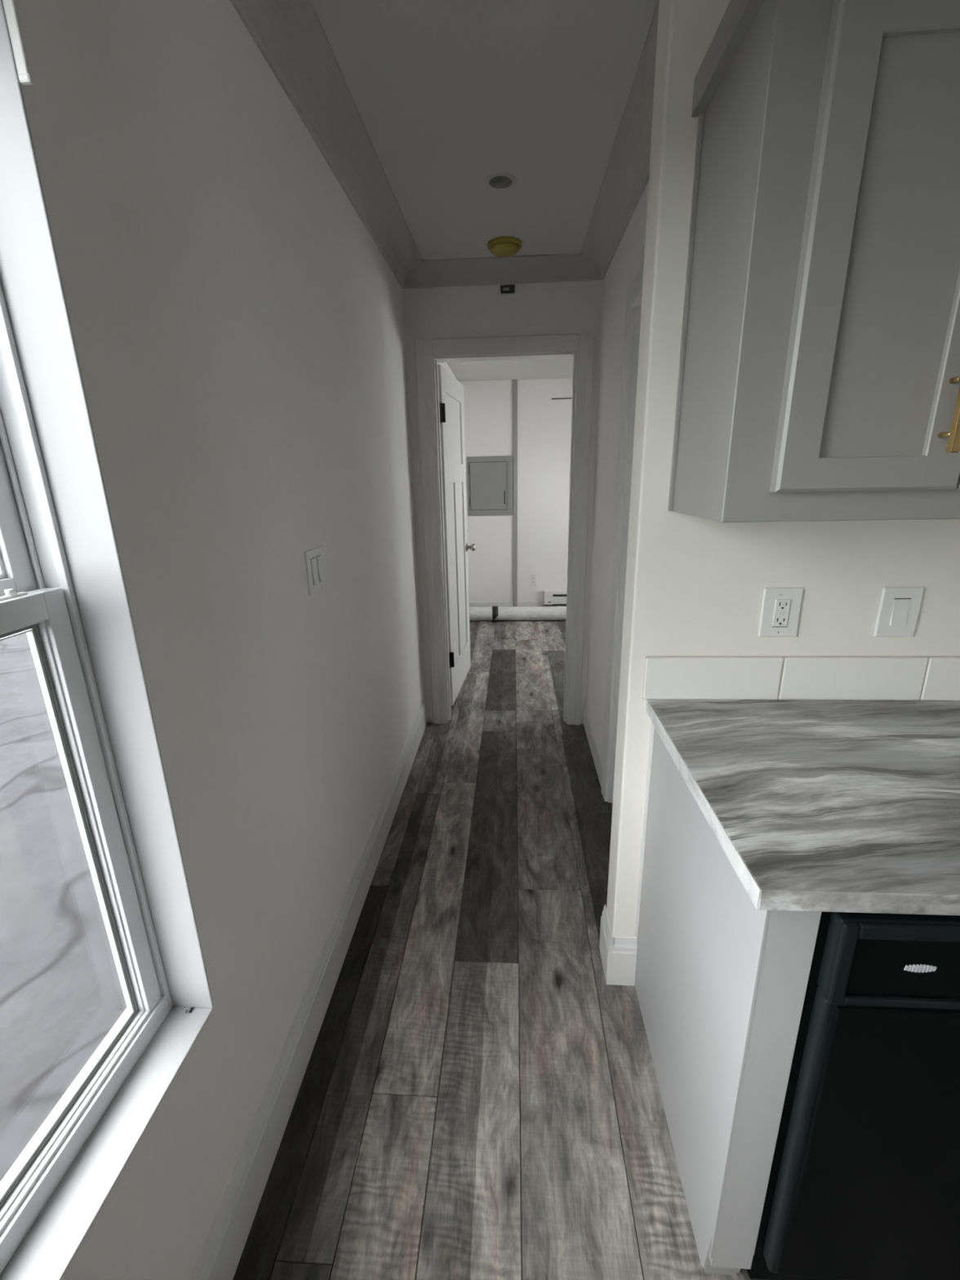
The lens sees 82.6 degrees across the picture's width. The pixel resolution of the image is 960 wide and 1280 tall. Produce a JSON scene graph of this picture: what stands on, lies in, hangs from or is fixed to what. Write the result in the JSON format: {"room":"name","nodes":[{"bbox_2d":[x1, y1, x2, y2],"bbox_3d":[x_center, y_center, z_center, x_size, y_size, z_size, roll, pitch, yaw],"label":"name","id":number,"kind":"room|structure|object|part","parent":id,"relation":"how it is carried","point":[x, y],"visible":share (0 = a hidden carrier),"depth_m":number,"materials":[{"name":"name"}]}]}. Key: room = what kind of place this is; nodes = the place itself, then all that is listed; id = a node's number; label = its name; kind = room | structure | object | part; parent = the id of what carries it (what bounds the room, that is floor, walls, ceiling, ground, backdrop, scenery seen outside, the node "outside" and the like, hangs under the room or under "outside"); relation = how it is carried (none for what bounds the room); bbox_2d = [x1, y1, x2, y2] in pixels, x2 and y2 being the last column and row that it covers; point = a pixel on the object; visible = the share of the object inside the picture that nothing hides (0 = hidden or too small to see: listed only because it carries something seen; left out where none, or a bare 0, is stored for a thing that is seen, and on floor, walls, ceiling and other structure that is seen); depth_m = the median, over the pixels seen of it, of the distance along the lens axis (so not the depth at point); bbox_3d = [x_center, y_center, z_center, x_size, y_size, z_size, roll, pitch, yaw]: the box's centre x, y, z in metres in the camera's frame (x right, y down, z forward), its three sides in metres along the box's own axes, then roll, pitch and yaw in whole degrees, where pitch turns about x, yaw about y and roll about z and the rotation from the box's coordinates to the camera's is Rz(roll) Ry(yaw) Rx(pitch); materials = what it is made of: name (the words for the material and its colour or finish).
{"room":"kitchen","nodes":[
{"label":"kitchen","id":0,"kind":"room"},
{"bbox_2d":[0,0,456,1279],"bbox_3d":[-0.625,0.151,0.372,0.165,2.580,11.550,0,17,4],"label":"wall","id":1,"kind":"structure","parent":0,"point":[237,322],"depth_m":1.10,"materials":[{"name":"paint"}]},
{"bbox_2d":[2,0,34,85],"bbox_3d":[-0.522,-0.734,0.599,0.016,0.200,0.008,0,17,4],"label":"bracket","id":2,"kind":"object","parent":1,"relation":"attached to","point":[25,78],"visible":1,"depth_m":0.61,"materials":[{"name":"white plastic"}]},
{"bbox_2d":[0,0,213,1279],"bbox_3d":[-0.618,0.081,0.371,0.152,1.552,0.917,0,17,4],"label":"window","id":3,"kind":"structure","parent":1,"relation":"in","point":[62,578],"depth_m":0.79,"materials":[{"name":"paint"}]},
{"bbox_3d":[-0.684,-0.282,0.265,0.028,0.762,0.886,0,17,4],"label":"sash","id":4,"kind":"part","parent":3,"relation":"part of","materials":[{"name":"plastic"}]},
{"bbox_3d":[-0.633,0.427,0.476,0.028,0.784,0.886,0,17,4],"label":"sash","id":5,"kind":"part","parent":3,"relation":"part of","materials":[{"name":"plastic"}]},
{"bbox_3d":[-0.656,0.081,0.373,0.075,1.544,0.909,0,17,4],"label":"frame","id":6,"kind":"part","parent":3,"relation":"part of","materials":[{"name":"plastic"}]},
{"bbox_2d":[185,1006,193,1013],"bbox_3d":[-0.539,0.688,1.016,0.010,0.005,0.014,11,21,35],"label":"debris","id":7,"kind":"object","parent":3,"relation":"on","point":[187,1011],"visible":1,"depth_m":1.01,"materials":[{"name":"grey metal"}]},
{"bbox_2d":[189,697,426,1279],"bbox_3d":[-0.599,1.693,-0.678,0.013,0.172,8.655,0,17,4],"label":"baseboard","id":8,"kind":"structure","parent":1,"relation":"attached to","point":[220,1253],"depth_m":1.36,"materials":[{"name":"paint"}]},
{"bbox_2d":[304,546,326,595],"bbox_3d":[-0.464,-0.200,1.557,0.012,0.120,0.136,0,17,4],"label":"light switch","id":9,"kind":"object","parent":1,"relation":"attached to","point":[314,557],"visible":1,"depth_m":1.54,"materials":[{"name":"white plastic"}]},
{"bbox_2d":[230,0,422,288],"bbox_3d":[-0.589,-0.580,-1.366,0.125,0.080,8.655,0,17,4],"label":"crown molding","id":10,"kind":"structure","parent":1,"relation":"attached to","point":[290,35],"depth_m":1.50,"materials":[{"name":"grey paint"}]},
{"bbox_2d":[311,0,657,260],"bbox_3d":[1.592,-0.668,-1.532,4.830,0.100,8.885,0,17,4],"label":"ceiling","id":11,"kind":"structure","parent":0,"point":[448,95],"depth_m":1.53,"materials":[{"name":"paint"}]},
{"bbox_2d":[484,172,516,190],"bbox_3d":[0.073,-1.629,1.942,0.116,0.007,0.116,0,17,4],"label":"recessed light","id":12,"kind":"object","parent":11,"relation":"in","point":[500,180],"visible":1,"depth_m":1.93,"materials":[{"name":"paint"}]},
{"bbox_2d":[487,236,522,257],"bbox_3d":[0.112,-1.768,2.473,0.156,0.043,0.156,0,17,4],"label":"smoke detector","id":13,"kind":"object","parent":11,"relation":"attached to","point":[500,246],"visible":1,"depth_m":2.43,"materials":[{"name":"plastic"}]},
{"bbox_2d":[232,620,770,1279],"bbox_3d":[1.727,1.368,0.595,4.830,0.030,11.790,0,17,4],"label":"floor","id":14,"kind":"structure","parent":0,"point":[475,1100],"depth_m":1.48,"materials":[{"name":"grey wood"}]},
{"bbox_2d":[469,605,566,622],"bbox_3d":[0.961,-0.283,5.813,2.200,0.155,0.186,0,17,4],"label":"roll","id":15,"kind":"object","parent":14,"relation":"on","point":[495,614],"visible":0.5,"depth_m":5.80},
{"bbox_2d":[634,720,821,1275],"bbox_3d":[0.478,0.713,1.232,0.088,0.906,0.660,0,17,4],"label":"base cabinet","id":16,"kind":"object","parent":14,"relation":"on","point":[721,982],"visible":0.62,"depth_m":1.02,"materials":[{"name":"laminate"}]},
{"bbox_3d":[0.457,0.532,1.521,0.010,0.726,0.006,0,17,4],"label":"scribe trim","id":17,"kind":"part","parent":16,"relation":"part of","materials":[{"name":"paint"}]},
{"bbox_2d":[746,911,959,1279],"bbox_3d":[0.824,0.726,1.170,0.607,0.896,0.646,0,17,4],"label":"dishwasher","id":18,"kind":"object","parent":14,"relation":"on","point":[864,1182],"visible":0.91,"depth_m":0.85,"materials":[{"name":"black metal"}]},
{"bbox_3d":[0.798,0.457,0.773,0.584,0.143,0.035,0,17,4],"label":"control panel","id":19,"kind":"part","parent":18,"relation":"part of","materials":[{"name":"black plastic"}]},
{"bbox_3d":[0.797,0.465,0.766,0.539,0.105,0.001,0,17,4],"label":"panel","id":20,"kind":"part","parent":18,"relation":"part of","materials":[{"name":"black plastic"}]},
{"bbox_3d":[1.894,0.710,1.145,1.524,0.906,0.657,0,17,4],"label":"base cabinet","id":21,"kind":"object","parent":14,"relation":"on","visible":0},
{"bbox_2d":[645,698,959,915],"bbox_3d":[1.537,0.264,1.020,2.259,0.034,0.682,0,17,4],"label":"countertop","id":22,"kind":"structure","parent":21,"relation":"on","point":[813,805],"depth_m":0.98,"materials":[{"name":"stone"}]},
{"bbox_2d":[402,280,602,724],"bbox_3d":[0.139,-0.697,3.140,1.020,2.580,0.110,0,17,4],"label":"wall","id":23,"kind":"structure","parent":0,"point":[560,308],"depth_m":2.81,"materials":[{"name":"paint"}]},
{"bbox_2d":[437,364,475,705],"bbox_3d":[-0.139,-0.642,3.621,0.170,2.025,0.821,0,17,4],"label":"door","id":24,"kind":"structure","parent":23,"relation":"in","point":[451,390],"depth_m":3.56,"materials":[{"name":"paint"}]},
{"bbox_3d":[-0.180,-1.561,3.375,0.035,0.122,0.535,1,17,8],"label":"rail","id":25,"kind":"part","parent":24,"relation":"part of","materials":[{"name":"paint"}]},
{"bbox_3d":[-0.175,-1.319,3.448,0.015,0.385,0.535,1,17,8],"label":"panel","id":26,"kind":"part","parent":24,"relation":"part of","materials":[{"name":"paint"}]},
{"bbox_3d":[-0.180,-0.418,3.552,0.015,1.160,0.212,1,17,8],"label":"panel","id":27,"kind":"part","parent":24,"relation":"part of","materials":[{"name":"paint"}]},
{"bbox_3d":[-0.170,-1.077,3.520,0.035,0.120,0.535,1,17,8],"label":"rail","id":28,"kind":"part","parent":24,"relation":"part of","materials":[{"name":"paint"}]},
{"bbox_3d":[-0.144,0.205,3.906,0.035,0.238,0.535,1,17,8],"label":"rail","id":29,"kind":"part","parent":24,"relation":"part of","materials":[{"name":"paint"}]},
{"bbox_3d":[-0.136,-0.511,3.858,0.015,1.160,0.212,1,17,8],"label":"panel","id":30,"kind":"part","parent":24,"relation":"part of","materials":[{"name":"paint"}]},
{"bbox_3d":[-0.117,-0.673,3.970,0.170,0.060,0.064,0,17,4],"label":"knob","id":31,"kind":"part","parent":24,"relation":"part of","materials":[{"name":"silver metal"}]},
{"bbox_2d":[403,253,601,288],"bbox_3d":[0.103,-1.812,2.682,1.010,0.080,0.125,0,17,4],"label":"crown molding","id":32,"kind":"structure","parent":23,"relation":"attached to","point":[571,267],"depth_m":2.71,"materials":[{"name":"grey paint"}]},
{"bbox_2d":[414,333,594,724],"bbox_3d":[0.146,-0.532,3.180,0.924,2.180,0.129,0,17,4],"label":"door frame","id":33,"kind":"structure","parent":23,"relation":"attached to","point":[578,347],"depth_m":3.02,"materials":[{"name":"paint"}]},
{"bbox_3d":[-0.274,-0.515,3.153,0.089,2.180,0.019,0,17,4],"label":"casing","id":34,"kind":"part","parent":33,"relation":"part of","materials":[{"name":"paint"}]},
{"bbox_3d":[0.128,-1.521,2.825,0.756,0.080,0.017,0,17,4],"label":"head casing","id":35,"kind":"part","parent":33,"relation":"part of","materials":[{"name":"paint"}]},
{"bbox_3d":[0.565,-0.516,3.101,0.079,2.180,0.019,0,17,4],"label":"casing","id":36,"kind":"part","parent":33,"relation":"part of","materials":[{"name":"paint"}]},
{"bbox_2d":[500,284,515,293],"bbox_3d":[0.139,-1.765,2.748,0.071,0.034,0.024,0,17,4],"label":"sensor","id":37,"kind":"object","parent":23,"relation":"attached to","point":[504,289],"visible":1,"depth_m":2.74,"materials":[{"name":"black plastic"}]},
{"bbox_2d":[446,358,573,381],"bbox_3d":[0.846,-2.275,4.134,2.315,0.100,2.785,0,17,4],"label":"ceiling","id":38,"kind":"structure","parent":0,"point":[559,367],"depth_m":5.00,"materials":[{"name":"paint"}]},
{"bbox_2d":[551,397,572,399],"bbox_3d":[1.183,-2.069,4.253,1.238,0.375,1.271,0,17,4],"label":"ceiling fan","id":39,"kind":"object","parent":38,"relation":"hanging from","point":[561,397],"visible":0.02,"depth_m":4.30,"materials":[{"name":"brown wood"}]},
{"bbox_2d":[458,377,572,601],"bbox_3d":[0.953,-1.536,5.871,2.640,2.580,0.120,0,17,4],"label":"wall","id":40,"kind":"structure","parent":0,"point":[544,423],"depth_m":5.80,"materials":[{"name":"paint"}]},
{"bbox_2d":[466,456,512,515],"bbox_3d":[0.105,-1.633,5.814,0.480,0.608,0.034,0,17,4],"label":"electrical panel","id":41,"kind":"object","parent":40,"relation":"attached to","point":[489,478],"visible":1,"depth_m":5.80,"materials":[{"name":"grey metal"}]},
{"bbox_3d":[0.089,-1.635,5.806,0.388,0.484,0.007,0,17,4],"label":"panel door","id":42,"kind":"part","parent":41,"relation":"part of","materials":[{"name":"grey metal"}]},
{"bbox_2d":[512,379,517,606],"bbox_3d":[0.378,-1.467,5.856,0.046,2.420,0.016,0,17,4],"label":"batten","id":43,"kind":"object","parent":40,"relation":"attached to","point":[514,381],"visible":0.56,"depth_m":5.79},
{"bbox_2d":[469,601,566,607],"bbox_3d":[0.975,-0.373,6.152,2.315,0.130,0.012,0,17,4],"label":"baseboard","id":44,"kind":"structure","parent":40,"relation":"attached to","point":[471,603],"depth_m":6.18,"materials":[{"name":"paint"}]},
{"bbox_2d":[530,573,536,585],"bbox_3d":[0.598,-0.673,6.086,0.062,0.122,0.010,0,17,4],"label":"wall outlet","id":45,"kind":"object","parent":40,"relation":"attached to","point":[533,576],"visible":1,"depth_m":6.08,"materials":[{"name":"white plastic"}]},
{"bbox_2d":[543,591,566,605],"bbox_3d":[1.321,-0.469,6.067,1.212,0.154,0.076,0,17,4],"label":"baseboard heater","id":46,"kind":"object","parent":40,"relation":"attached to","point":[550,597],"visible":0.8,"depth_m":6.07,"materials":[{"name":"white metal"}]},
{"bbox_2d":[586,180,648,749],"bbox_3d":[0.642,-0.451,2.289,0.110,2.580,1.820,0,17,4],"label":"wall","id":47,"kind":"structure","parent":0,"point":[628,259],"depth_m":2.63,"materials":[{"name":"paint"}]},
{"bbox_2d":[582,698,603,785],"bbox_3d":[0.628,0.552,3.031,0.013,0.172,0.763,0,17,4],"label":"baseboard","id":48,"kind":"structure","parent":47,"relation":"attached to","point":[593,737],"depth_m":2.99,"materials":[{"name":"paint"}]},
{"bbox_2d":[580,0,659,279],"bbox_3d":[0.498,-1.584,1.897,0.125,0.080,1.710,0,17,4],"label":"crown molding","id":49,"kind":"structure","parent":47,"relation":"attached to","point":[626,177],"depth_m":1.83,"materials":[{"name":"grey paint"}]},
{"bbox_2d":[600,262,644,802],"bbox_3d":[0.611,-0.152,1.923,0.129,2.160,0.945,0,17,4],"label":"door frame","id":50,"kind":"structure","parent":47,"relation":"attached to","point":[634,292],"depth_m":2.24,"materials":[{"name":"paint"}]},
{"bbox_3d":[0.535,-1.143,1.615,0.018,0.082,0.794,0,17,4],"label":"head casing","id":51,"kind":"part","parent":50,"relation":"part of","materials":[{"name":"paint"}]},
{"bbox_2d":[606,0,959,937],"bbox_3d":[2.229,-0.174,1.262,3.707,2.580,0.115,0,17,4],"label":"wall","id":52,"kind":"structure","parent":0,"point":[695,585],"depth_m":1.29,"materials":[{"name":"paint"}]},
{"bbox_2d":[599,904,637,985],"bbox_3d":[0.431,0.953,1.713,0.086,0.172,0.140,0,17,4],"label":"baseboard","id":53,"kind":"structure","parent":52,"relation":"attached to","point":[618,953],"depth_m":1.65,"materials":[{"name":"paint"}]},
{"bbox_2d":[758,586,804,636],"bbox_3d":[0.728,-0.066,1.321,0.091,0.123,0.011,0,17,4],"label":"wall outlet","id":54,"kind":"object","parent":52,"relation":"attached to","point":[781,606],"visible":1,"depth_m":1.32,"materials":[{"name":"white plastic"}]},
{"bbox_2d":[772,599,791,626],"bbox_3d":[0.728,-0.065,1.319,0.035,0.068,0.004,0,17,4],"label":"receptacle","id":55,"kind":"object","parent":54,"relation":"attached to","point":[781,608],"depth_m":1.32,"materials":[{"name":"white plastic"}]},
{"bbox_2d":[642,655,959,700],"bbox_3d":[1.609,0.095,1.317,2.386,0.116,0.010,0,17,4],"label":"backsplash","id":56,"kind":"structure","parent":52,"relation":"attached to","point":[818,677],"depth_m":1.36,"materials":[{"name":"tile"}]},
{"bbox_2d":[667,0,959,522],"bbox_3d":[0.797,-0.630,0.950,0.784,0.804,0.388,0,17,4],"label":"upper cabinet","id":57,"kind":"object","parent":52,"relation":"attached to","point":[819,372],"visible":1,"depth_m":0.85,"materials":[{"name":"paint"}]},
{"bbox_3d":[0.434,-0.656,1.161,0.008,0.746,0.012,0,17,4],"label":"scribe trim","id":58,"kind":"part","parent":57,"relation":"part of","materials":[{"name":"paint"}]},
{"bbox_3d":[0.791,-0.993,0.862,0.784,0.059,0.344,0,17,4],"label":"crown","id":59,"kind":"part","parent":57,"relation":"part of","materials":[{"name":"paint"}]},
{"bbox_3d":[0.639,-0.567,0.829,0.292,0.658,0.025,0,17,4],"label":"cabinet door","id":60,"kind":"part","parent":57,"relation":"part of","materials":[{"name":"paint"}]},
{"bbox_3d":[0.639,-0.568,0.832,0.175,0.562,0.012,0,17,4],"label":"door panel","id":61,"kind":"part","parent":57,"relation":"part of","materials":[{"name":"paint"}]},
{"bbox_3d":[0.741,-0.363,0.852,0.012,0.135,0.039,0,17,4],"label":"pull handle","id":62,"kind":"part","parent":57,"relation":"part of","materials":[{"name":"gold metal"}]},
{"bbox_3d":[0.969,-0.568,0.808,0.364,0.658,0.025,0,17,4],"label":"cabinet door","id":63,"kind":"part","parent":57,"relation":"part of","materials":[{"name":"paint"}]},
{"bbox_2d":[874,586,924,636],"bbox_3d":[1.002,-0.066,1.305,0.092,0.123,0.011,0,17,4],"label":"light switch","id":64,"kind":"object","parent":52,"relation":"attached to","point":[900,606],"visible":1,"depth_m":1.30,"materials":[{"name":"white plastic"}]},
{"label":"outside","id":65,"kind":"structure","parent":0,"visible":0},
{"bbox_2d":[0,632,127,1182],"bbox_3d":[-19.841,0.141,9.112,39.265,0.150,75.000,0,17,4],"label":"window pane","id":66,"kind":"structure","parent":65,"point":[61,993],"depth_m":2.93,"materials":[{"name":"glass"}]}
]}

